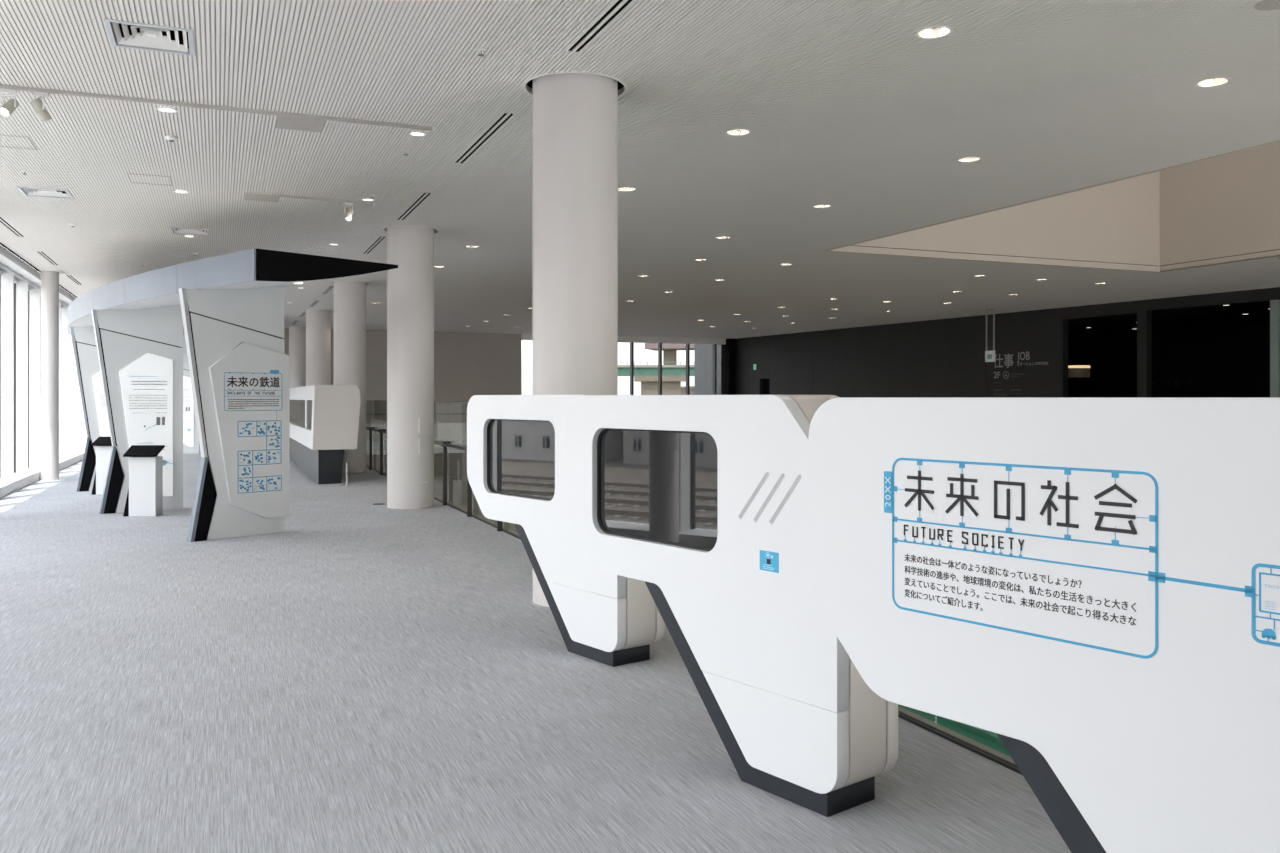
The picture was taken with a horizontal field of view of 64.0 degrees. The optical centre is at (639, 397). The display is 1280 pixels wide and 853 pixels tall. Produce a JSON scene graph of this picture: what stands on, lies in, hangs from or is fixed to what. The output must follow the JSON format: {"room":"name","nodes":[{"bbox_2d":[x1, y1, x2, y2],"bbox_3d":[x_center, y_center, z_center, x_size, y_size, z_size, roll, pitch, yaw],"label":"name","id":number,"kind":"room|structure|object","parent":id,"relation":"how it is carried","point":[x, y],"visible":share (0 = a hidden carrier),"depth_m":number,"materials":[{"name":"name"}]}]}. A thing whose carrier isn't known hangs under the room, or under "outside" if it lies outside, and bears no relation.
{"room":"museum","nodes":[
{"label":"museum","id":0,"kind":"room"},
{"bbox_2d":[0,242,85,497],"bbox_3d":[-9.128,-0.425,13.381,0.520,3.950,43.700,0,0,-22],"label":"window","id":1,"kind":"structure","parent":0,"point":[20,283],"depth_m":18.96,"materials":[{"name":"glass"}]},
{"bbox_2d":[57,22,577,277],"bbox_3d":[3.448,-2.925,18.402,27.600,0.250,43.400,0,0,-22],"label":"roof slab","id":2,"kind":"structure","parent":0,"point":[122,33],"depth_m":8.03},
{"bbox_2d":[183,326,521,441],"bbox_3d":[-10.981,-0.560,35.656,14.070,4.220,0.300,0,0,-22],"label":"wall","id":3,"kind":"structure","parent":0,"point":[466,365],"depth_m":37.25,"materials":[{"name":"beige paint"}]},
{"bbox_2d":[522,334,725,394],"bbox_3d":[-0.193,-0.550,40.021,9.205,4.200,0.350,0,0,-22],"label":"window","id":4,"kind":"structure","parent":3,"relation":"in","point":[626,339],"depth_m":40.41,"materials":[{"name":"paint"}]},
{"bbox_2d":[434,476,517,532],"bbox_3d":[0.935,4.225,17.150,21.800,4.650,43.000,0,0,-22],"label":"glass railing","id":5,"kind":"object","parent":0,"point":[456,485],"depth_m":29.73,"materials":[{"name":"glass"}]},
{"bbox_2d":[366,454,1014,763],"bbox_3d":[5.562,1.850,14.190,14.900,0.600,34.000,0,0,-22],"label":"trim","id":6,"kind":"structure","parent":5,"relation":"attached to","point":[456,463],"depth_m":27.29,"materials":[{"name":"paint"}]},
{"bbox_2d":[0,440,1070,852],"bbox_3d":[3.339,1.725,18.141,27.200,0.350,43.000,0,0,-22],"label":"floor","id":7,"kind":"structure","parent":0,"point":[357,676],"depth_m":5.04,"materials":[{"name":"grey carpet"}]},
{"bbox_2d":[41,271,58,479],"bbox_3d":[-11.131,-0.415,19.316,0.300,3.931,0.300,0,0,-22],"label":"column","id":8,"kind":"structure","parent":7,"relation":"on","point":[49,279],"depth_m":19.19,"materials":[{"name":"paint"}]},
{"bbox_2d":[91,437,119,494],"bbox_3d":[-8.523,1.091,16.415,0.460,0.917,0.330,0,0,-1],"label":"pedestal","id":9,"kind":"object","parent":7,"relation":"on","point":[103,445],"visible":0.51,"depth_m":16.33,"materials":[{"name":"white laminate"}]},
{"bbox_2d":[123,445,164,516],"bbox_3d":[-6.505,1.091,13.421,0.460,0.917,0.330,0,0,-2],"label":"pedestal","id":10,"kind":"object","parent":7,"relation":"on","point":[145,490],"visible":1,"depth_m":13.34,"materials":[{"name":"white laminate"}]},
{"bbox_2d":[68,248,397,541],"bbox_3d":[-9.202,0.028,21.355,4.500,3.045,24.584,0,0,-22],"label":"pavilion","id":11,"kind":"object","parent":7,"relation":"on","point":[218,388],"visible":0.98,"depth_m":11.65,"materials":[{"name":"white laminate"}]},
{"bbox_2d":[144,417,164,426],"bbox_3d":[-6.638,0.335,13.996,0.270,0.140,0.001,0,0,-37],"label":"picture","id":12,"kind":"object","parent":11,"relation":"attached to","point":[148,421],"depth_m":14.00},
{"bbox_2d":[287,327,305,387],"bbox_3d":[-11.532,-0.445,34.618,0.800,3.990,0.800,0,0,-22],"label":"column","id":13,"kind":"structure","parent":7,"relation":"on","point":[297,335],"depth_m":34.33,"materials":[{"name":"paint"}]},
{"bbox_2d":[303,309,332,385],"bbox_3d":[-8.773,-0.445,27.924,0.800,3.990,0.800,0,0,-22],"label":"column","id":14,"kind":"structure","parent":7,"relation":"on","point":[318,321],"depth_m":27.65,"materials":[{"name":"paint"}]},
{"bbox_2d":[290,385,360,483],"bbox_3d":[-7.441,0.664,23.235,0.829,1.772,10.504,0,0,-22],"label":"counter","id":15,"kind":"object","parent":7,"relation":"on","point":[324,419],"depth_m":18.46,"materials":[{"name":"white paint"}]},
{"bbox_2d":[330,281,369,472],"bbox_3d":[-6.014,-0.445,21.230,0.800,3.990,0.800,0,0,-22],"label":"column","id":16,"kind":"structure","parent":7,"relation":"on","point":[349,296],"depth_m":20.96,"materials":[{"name":"paint"}]},
{"bbox_2d":[382,225,438,508],"bbox_3d":[-3.255,-0.445,14.536,0.800,3.990,0.800,0,0,-22],"label":"column","id":17,"kind":"structure","parent":7,"relation":"on","point":[410,286],"depth_m":14.26,"materials":[{"name":"paint"}]},
{"bbox_2d":[366,401,466,455],"bbox_3d":[-1.014,0.826,29.962,14.360,1.448,0.115,0,0,-22],"label":"glass railing","id":18,"kind":"object","parent":7,"relation":"on","point":[366,401],"visible":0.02,"depth_m":28.12,"materials":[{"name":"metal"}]},
{"bbox_2d":[467,395,664,666],"bbox_3d":[-0.534,0.766,6.641,0.360,1.567,1.763,0,0,-38],"label":"wall","id":19,"kind":"structure","parent":7,"relation":"on","point":[516,443],"depth_m":6.40,"materials":[{"name":"white paint"}]},
{"bbox_2d":[523,70,626,606],"bbox_3d":[-0.496,-0.445,7.843,0.800,3.990,0.800,0,0,-22],"label":"column","id":20,"kind":"structure","parent":7,"relation":"on","point":[575,113],"depth_m":7.56,"materials":[{"name":"paint"}]},
{"bbox_2d":[366,400,1021,774],"bbox_3d":[-1.333,0.806,11.191,0.115,1.488,32.610,0,0,-22],"label":"glass railing","id":21,"kind":"object","parent":7,"relation":"on","point":[444,444],"visible":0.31,"depth_m":12.58,"materials":[{"name":"clear glass"}]},
{"bbox_2d":[565,395,897,816],"bbox_3d":[0.312,0.769,4.532,0.362,1.561,1.763,0,0,-38],"label":"exhibit partition","id":22,"kind":"structure","parent":7,"relation":"on","point":[702,500],"depth_m":4.13,"materials":[{"name":"white paint"}]},
{"bbox_2d":[738,472,768,518],"bbox_3d":[0.451,0.392,4.067,0.002,0.197,0.170,0,0,-38],"label":"air vent","id":23,"kind":"object","parent":22,"relation":"in","point":[766,472],"depth_m":4.07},
{"bbox_2d":[753,474,784,521],"bbox_3d":[0.503,0.394,4.001,0.002,0.202,0.169,0,0,-38],"label":"air vent","id":24,"kind":"object","parent":22,"relation":"in","point":[782,474],"depth_m":4.00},
{"bbox_2d":[769,475,800,523],"bbox_3d":[0.557,0.394,3.932,0.002,0.201,0.167,0,0,-38],"label":"air vent","id":25,"kind":"object","parent":22,"relation":"in","point":[798,475],"depth_m":3.93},
{"bbox_2d":[808,398,1279,852],"bbox_3d":[1.173,0.775,2.432,0.362,1.550,1.763,0,0,-37],"label":"panel","id":26,"kind":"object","parent":7,"relation":"on","point":[1091,586],"depth_m":2.35,"materials":[{"name":"white paint"}]},
{"bbox_2d":[1068,365,1089,397],"bbox_3d":[12.381,0.325,29.006,0.690,2.450,0.690,0,0,-22],"label":"glowing lamp","id":27,"kind":"object","parent":7,"relation":"on","point":[1074,371],"visible":0.53,"depth_m":28.73,"materials":[{"name":"black metal"}]},
{"bbox_2d":[0,0,1279,338],"bbox_3d":[3.117,-2.376,18.050,25.680,0.012,43.000,0,0,-22],"label":"ceiling","id":28,"kind":"structure","parent":0,"point":[843,106],"depth_m":9.26,"materials":[{"name":"paint"}]},
{"bbox_2d":[0,216,24,236],"bbox_3d":[-8.775,-2.398,14.257,0.108,0.063,1.850,0,0,-22],"label":"ceiling vent","id":29,"kind":"object","parent":28,"relation":"in","point":[2,220],"visible":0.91,"depth_m":14.30,"materials":[{"name":"metal"}]},
{"bbox_2d":[0,134,37,149],"bbox_3d":[-5.852,-2.373,9.475,0.420,0.013,0.500,0,0,-22],"label":"access hatch","id":30,"kind":"object","parent":28,"relation":"attached to","point":[0,134],"visible":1,"depth_m":9.66,"materials":[{"name":"paint"}]},
{"bbox_2d":[16,186,73,198],"bbox_3d":[-6.876,-2.426,11.854,0.510,0.128,0.530,0,0,-22],"label":"ceiling vent","id":31,"kind":"object","parent":28,"relation":"in","point":[35,192],"visible":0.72,"depth_m":11.96,"materials":[{"name":"metal"}]},
{"bbox_2d":[36,251,59,265],"bbox_3d":[-10.109,-2.398,17.493,0.108,0.063,1.850,0,0,-22],"label":"ceiling vent","id":32,"kind":"object","parent":28,"relation":"in","point":[43,254],"visible":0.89,"depth_m":17.44,"materials":[{"name":"metal"}]},
{"bbox_2d":[67,275,82,284],"bbox_3d":[-11.435,-2.398,20.710,0.108,0.063,1.850,0,0,-22],"label":"ceiling vent","id":33,"kind":"object","parent":28,"relation":"in","point":[74,280],"visible":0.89,"depth_m":20.67,"materials":[{"name":"metal"}]},
{"bbox_2d":[104,17,193,55],"bbox_3d":[-3.217,-2.426,6.743,0.510,0.128,0.530,0,0,-22],"label":"ceiling vent","id":34,"kind":"object","parent":28,"relation":"in","point":[148,37],"visible":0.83,"depth_m":6.82,"materials":[{"name":"metal"}]},
{"bbox_2d":[127,172,171,185],"bbox_3d":[-5.327,-2.373,11.140,0.420,0.013,0.500,0,0,-22],"label":"access hatch","id":35,"kind":"object","parent":28,"relation":"attached to","point":[127,172],"visible":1,"depth_m":11.00,"materials":[{"name":"paint"}]},
{"bbox_2d":[156,106,176,112],"bbox_3d":[-3.901,-2.378,8.440,0.160,0.024,0.160,0,0,-22],"label":"recessed light","id":36,"kind":"object","parent":28,"relation":"in","point":[161,109],"visible":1,"depth_m":8.44,"materials":[{"name":"white plastic"}]},
{"bbox_2d":[165,135,177,141],"bbox_3d":[-4.263,-2.350,9.319,0.110,0.044,0.110,0,0,-22],"label":"sprinkler head","id":37,"kind":"object","parent":28,"relation":"attached to","point":[169,138],"visible":1,"depth_m":9.29},
{"bbox_2d":[174,190,188,193],"bbox_3d":[-5.288,-2.378,11.806,0.160,0.024,0.160,0,0,-22],"label":"recessed light","id":38,"kind":"object","parent":28,"relation":"in","point":[176,191],"visible":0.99,"depth_m":11.82,"materials":[{"name":"white ceramic"}]},
{"bbox_2d":[169,227,208,235],"bbox_3d":[-6.420,-2.426,14.605,0.510,0.128,0.530,0,0,-22],"label":"ceiling vent","id":39,"kind":"object","parent":28,"relation":"in","point":[179,230],"visible":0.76,"depth_m":14.73,"materials":[{"name":"metal"}]},
{"bbox_2d":[0,84,435,130],"bbox_3d":[-3.775,-2.359,8.200,4.270,0.026,0.044,0,0,-22],"label":"track","id":40,"kind":"object","parent":28,"relation":"attached to","point":[22,88],"visible":1,"depth_m":8.31,"materials":[{"name":"beige metal"}]},
{"bbox_2d":[0,88,18,116],"bbox_3d":[-4.809,-2.237,7.803,0.103,0.222,0.170,0,0,14],"label":"track spotlight","id":41,"kind":"object","parent":40,"relation":"hanging from","point":[7,108],"visible":1,"depth_m":7.79,"materials":[{"name":"white metal"}]},
{"bbox_2d":[31,91,51,122],"bbox_3d":[-4.610,-2.234,7.893,0.138,0.228,0.112,0,0,-22],"label":"track spotlight","id":42,"kind":"object","parent":40,"relation":"hanging from","point":[43,114],"visible":1,"depth_m":7.87,"materials":[{"name":"white metal"}]},
{"bbox_2d":[245,193,279,201],"bbox_3d":[-4.475,-2.368,12.130,0.380,0.012,0.420,0,0,-22],"label":"ceiling vent","id":43,"kind":"object","parent":28,"relation":"in","point":[248,196],"visible":1,"depth_m":12.11,"materials":[{"name":"beige metal"}]},
{"bbox_2d":[276,116,325,131],"bbox_3d":[-2.941,-2.368,8.868,0.380,0.012,0.420,0,0,-22],"label":"ceiling vent","id":44,"kind":"object","parent":28,"relation":"in","point":[283,122],"visible":0.99,"depth_m":8.86,"materials":[{"name":"beige metal"}]},
{"bbox_2d":[309,300,318,306],"bbox_3d":[-8.277,-2.398,25.987,0.108,0.063,1.960,0,0,-22],"label":"ceiling vent","id":45,"kind":"object","parent":28,"relation":"in","point":[315,302],"visible":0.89,"depth_m":25.88,"materials":[{"name":"metal"}]},
{"bbox_2d":[272,194,374,204],"bbox_3d":[-3.756,-2.359,12.210,1.186,0.026,0.044,0,0,-28],"label":"track","id":46,"kind":"object","parent":28,"relation":"attached to","point":[275,195],"visible":1,"depth_m":12.19,"materials":[{"name":"beige metal"}]},
{"bbox_2d":[344,202,352,221],"bbox_3d":[-3.511,-2.234,12.349,0.101,0.228,0.150,0,0,-22],"label":"track spotlight","id":47,"kind":"object","parent":46,"relation":"hanging from","point":[348,212],"visible":1,"depth_m":12.34,"materials":[{"name":"white metal"}]},
{"bbox_2d":[321,285,333,294],"bbox_3d":[-6.905,-2.398,22.658,0.108,0.063,1.960,0,0,-22],"label":"ceiling vent","id":48,"kind":"object","parent":28,"relation":"in","point":[330,287],"visible":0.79,"depth_m":22.59,"materials":[{"name":"metal"}]},
{"bbox_2d":[362,237,385,253],"bbox_3d":[-4.162,-2.398,16.002,0.108,0.063,1.960,0,0,-22],"label":"ceiling vent","id":49,"kind":"object","parent":28,"relation":"in","point":[378,240],"visible":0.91,"depth_m":15.98,"materials":[{"name":"metal"}]},
{"bbox_2d":[396,192,432,220],"bbox_3d":[-2.832,-2.398,12.775,0.108,0.063,1.960,0,0,-22],"label":"ceiling vent","id":50,"kind":"object","parent":28,"relation":"in","point":[423,196],"visible":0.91,"depth_m":12.69,"materials":[{"name":"metal"}]},
{"bbox_2d":[409,131,425,136],"bbox_3d":[-2.002,-2.378,9.212,0.160,0.024,0.160,0,0,-22],"label":"recessed light","id":51,"kind":"object","parent":28,"relation":"in","point":[417,134],"visible":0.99,"depth_m":9.22,"materials":[{"name":"white plastic"}]},
{"bbox_2d":[465,245,479,247],"bbox_3d":[-2.632,-2.443,16.069,0.240,0.155,0.240,0,0,-22],"label":"recessed light","id":52,"kind":"object","parent":28,"relation":"in","point":[468,246],"visible":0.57,"depth_m":16.15,"materials":[{"name":"silver metal"}]},
{"bbox_2d":[476,48,485,56],"bbox_3d":[-1.083,-2.352,6.984,0.070,0.040,0.070,0,0,-22],"label":"sprinkler head","id":53,"kind":"object","parent":28,"relation":"attached to","point":[481,50],"visible":1,"depth_m":6.97},
{"bbox_2d":[453,112,515,163],"bbox_3d":[-1.464,-2.398,9.456,0.108,0.063,1.960,0,0,-22],"label":"ceiling vent","id":54,"kind":"object","parent":28,"relation":"in","point":[504,118],"visible":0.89,"depth_m":9.36,"materials":[{"name":"metal"}]},
{"bbox_2d":[566,0,635,52],"bbox_3d":[-0.084,-2.398,6.109,0.108,0.063,1.960,0,0,-22],"label":"ceiling vent","id":55,"kind":"object","parent":28,"relation":"in","point":[618,7],"visible":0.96,"depth_m":6.52,"materials":[{"name":"metal"}]},
{"bbox_2d":[618,187,636,191],"bbox_3d":[-0.155,-2.443,11.661,0.240,0.155,0.240,0,0,-22],"label":"recessed light","id":56,"kind":"object","parent":28,"relation":"in","point":[622,189],"visible":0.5,"depth_m":11.74,"materials":[{"name":"silver metal"}]},
{"bbox_2d":[715,236,730,238],"bbox_3d":[1.227,-2.443,15.183,0.240,0.155,0.240,0,0,-22],"label":"recessed light","id":57,"kind":"object","parent":28,"relation":"in","point":[719,237],"visible":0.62,"depth_m":15.25,"materials":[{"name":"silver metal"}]},
{"bbox_2d":[725,128,751,135],"bbox_3d":[0.877,-2.443,9.155,0.240,0.155,0.240,0,0,-22],"label":"recessed light","id":58,"kind":"object","parent":28,"relation":"in","point":[734,132],"visible":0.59,"depth_m":9.23,"materials":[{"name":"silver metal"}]},
{"bbox_2d":[812,204,831,207],"bbox_3d":[2.256,-2.443,12.687,0.240,0.155,0.240,0,0,-22],"label":"recessed light","id":59,"kind":"object","parent":28,"relation":"in","point":[821,205],"visible":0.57,"depth_m":12.76,"materials":[{"name":"silver metal"}]},
{"bbox_2d":[915,25,952,38],"bbox_3d":[1.910,-2.443,6.650,0.240,0.155,0.240,0,0,-22],"label":"recessed light","id":60,"kind":"object","parent":28,"relation":"in","point":[933,32],"visible":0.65,"depth_m":6.72,"materials":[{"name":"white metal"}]},
{"bbox_2d":[957,156,981,162],"bbox_3d":[3.281,-2.443,10.200,0.240,0.155,0.240,0,0,-22],"label":"recessed light","id":61,"kind":"object","parent":28,"relation":"in","point":[965,159],"visible":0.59,"depth_m":10.28,"materials":[{"name":"silver metal"}]},
{"bbox_2d":[985,308,994,361],"bbox_3d":[9.342,-1.665,27.321,0.043,1.430,0.320,0,0,-27],"label":"hanging sign","id":62,"kind":"object","parent":28,"relation":"hanging from","point":[989,355],"visible":1,"depth_m":27.25,"materials":[{"name":"paint"}]},
{"bbox_2d":[1195,77,1230,87],"bbox_3d":[4.310,-2.443,7.704,0.240,0.155,0.240,0,0,-22],"label":"recessed light","id":63,"kind":"object","parent":28,"relation":"in","point":[1213,82],"visible":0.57,"depth_m":7.77,"materials":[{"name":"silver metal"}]},
{"bbox_2d":[1253,0,1279,10],"bbox_3d":[3.815,-2.367,6.148,0.236,0.012,0.236,0,0,-22],"label":"ceiling disc","id":64,"kind":"object","parent":28,"relation":"attached to","point":[1262,5],"visible":1,"depth_m":6.17,"materials":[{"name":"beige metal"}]},
{"bbox_2d":[721,287,1279,397],"bbox_3d":[13.453,-0.560,22.376,0.514,4.220,43.663,0,0,-27],"label":"wall","id":65,"kind":"structure","parent":0,"point":[939,358],"depth_m":31.10,"materials":[{"name":"grey paint"}]},
{"bbox_2d":[762,378,769,394],"bbox_3d":[4.915,0.400,39.439,0.040,2.300,0.660,0,0,-27],"label":"door","id":66,"kind":"structure","parent":65,"relation":"in","point":[765,382],"depth_m":39.47,"materials":[{"name":"black"}]},
{"bbox_2d":[994,351,1047,395],"bbox_3d":[10.483,-0.656,28.268,0.002,1.212,1.920,0,0,-27],"label":"lettering","id":67,"kind":"object","parent":65,"relation":"attached to","point":[1008,355],"depth_m":28.59,"materials":[{"name":"white plastic"}]},
{"bbox_2d":[994,373,1023,395],"bbox_3d":[10.306,-0.360,28.613,0.005,0.620,1.105,0,0,-27],"label":"print","id":68,"kind":"object","parent":67,"relation":"attached to","point":[1011,373],"depth_m":28.50},
{"bbox_2d":[1270,300,1279,397],"bbox_3d":[13.643,-0.270,21.977,0.100,3.640,0.180,0,0,-27],"label":"glass door edge","id":69,"kind":"object","parent":65,"relation":"attached to","point":[1274,304],"visible":0.67,"depth_m":21.94,"materials":[{"name":"glass"}]},
{"bbox_2d":[824,140,1279,271],"bbox_3d":[9.521,-5.007,10.360,7.900,5.286,16.900,0,0,-22],"label":"ceiling recess","id":70,"kind":"structure","parent":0,"point":[1221,208],"depth_m":18.23,"materials":[{"name":"beige paint"}]},
{"bbox_2d":[1068,301,1269,397],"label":"window","id":71,"kind":"structure","parent":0,"point":[1224,351],"depth_m":34.13,"materials":[{"name":"black glass"}]},
{"bbox_3d":[3.467,6.700,18.356,27.600,0.300,43.300,0,0,-22],"label":"floor","id":72,"kind":"structure","parent":0,"visible":0},
{"bbox_2d":[898,704,1010,756],"bbox_3d":[2.672,4.775,10.836,2.840,3.550,16.040,0,0,-22],"label":"carriage","id":73,"kind":"object","parent":72,"relation":"on","point":[990,739],"visible":0.02,"depth_m":9.31,"materials":[{"name":"green paint"}]},
{"label":"outside","id":74,"kind":"structure","parent":0,"visible":0},
{"bbox_3d":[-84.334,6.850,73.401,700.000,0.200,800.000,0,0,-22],"label":"ground","id":75,"kind":"structure","parent":74,"visible":0},
{"bbox_2d":[618,362,693,394],"bbox_3d":[-4.777,0.675,157.162,130.000,12.150,4.151,0,0,4],"label":"viaduct","id":76,"kind":"object","parent":75,"relation":"on","point":[672,375],"visible":0.03,"depth_m":155.34,"materials":[{"name":"paint"}]},
{"bbox_2d":[645,343,693,364],"bbox_3d":[66.490,-5.850,281.698,132.000,25.200,12.300,0,0,16],"label":"elevated road","id":77,"kind":"structure","parent":75,"relation":"on","point":[669,350],"depth_m":295.72,"materials":[{"name":"paint"}]},
{"bbox_2d":[681,386,693,394],"bbox_3d":[24.533,2.150,229.138,30.600,9.200,25.600,0,0,-22],"label":"building","id":78,"kind":"structure","parent":75,"relation":"on","point":[683,388],"depth_m":224.81,"materials":[{"name":"concrete"}]},
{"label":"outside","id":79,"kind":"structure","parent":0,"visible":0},
{"bbox_2d":[522,340,532,394],"bbox_3d":[-4.088,0.550,40.227,2.700,12.000,0.300,0,0,-22],"label":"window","id":80,"kind":"structure","parent":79,"point":[527,345],"depth_m":39.94,"materials":[{"name":"white glass"}]},
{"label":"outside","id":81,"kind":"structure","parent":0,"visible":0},
{"bbox_2d":[694,344,720,394],"bbox_3d":[3.202,0.550,43.665,0.300,12.000,3.500,0,0,-22],"label":"cladding wing","id":82,"kind":"object","parent":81,"point":[703,353],"visible":0.02,"depth_m":44.18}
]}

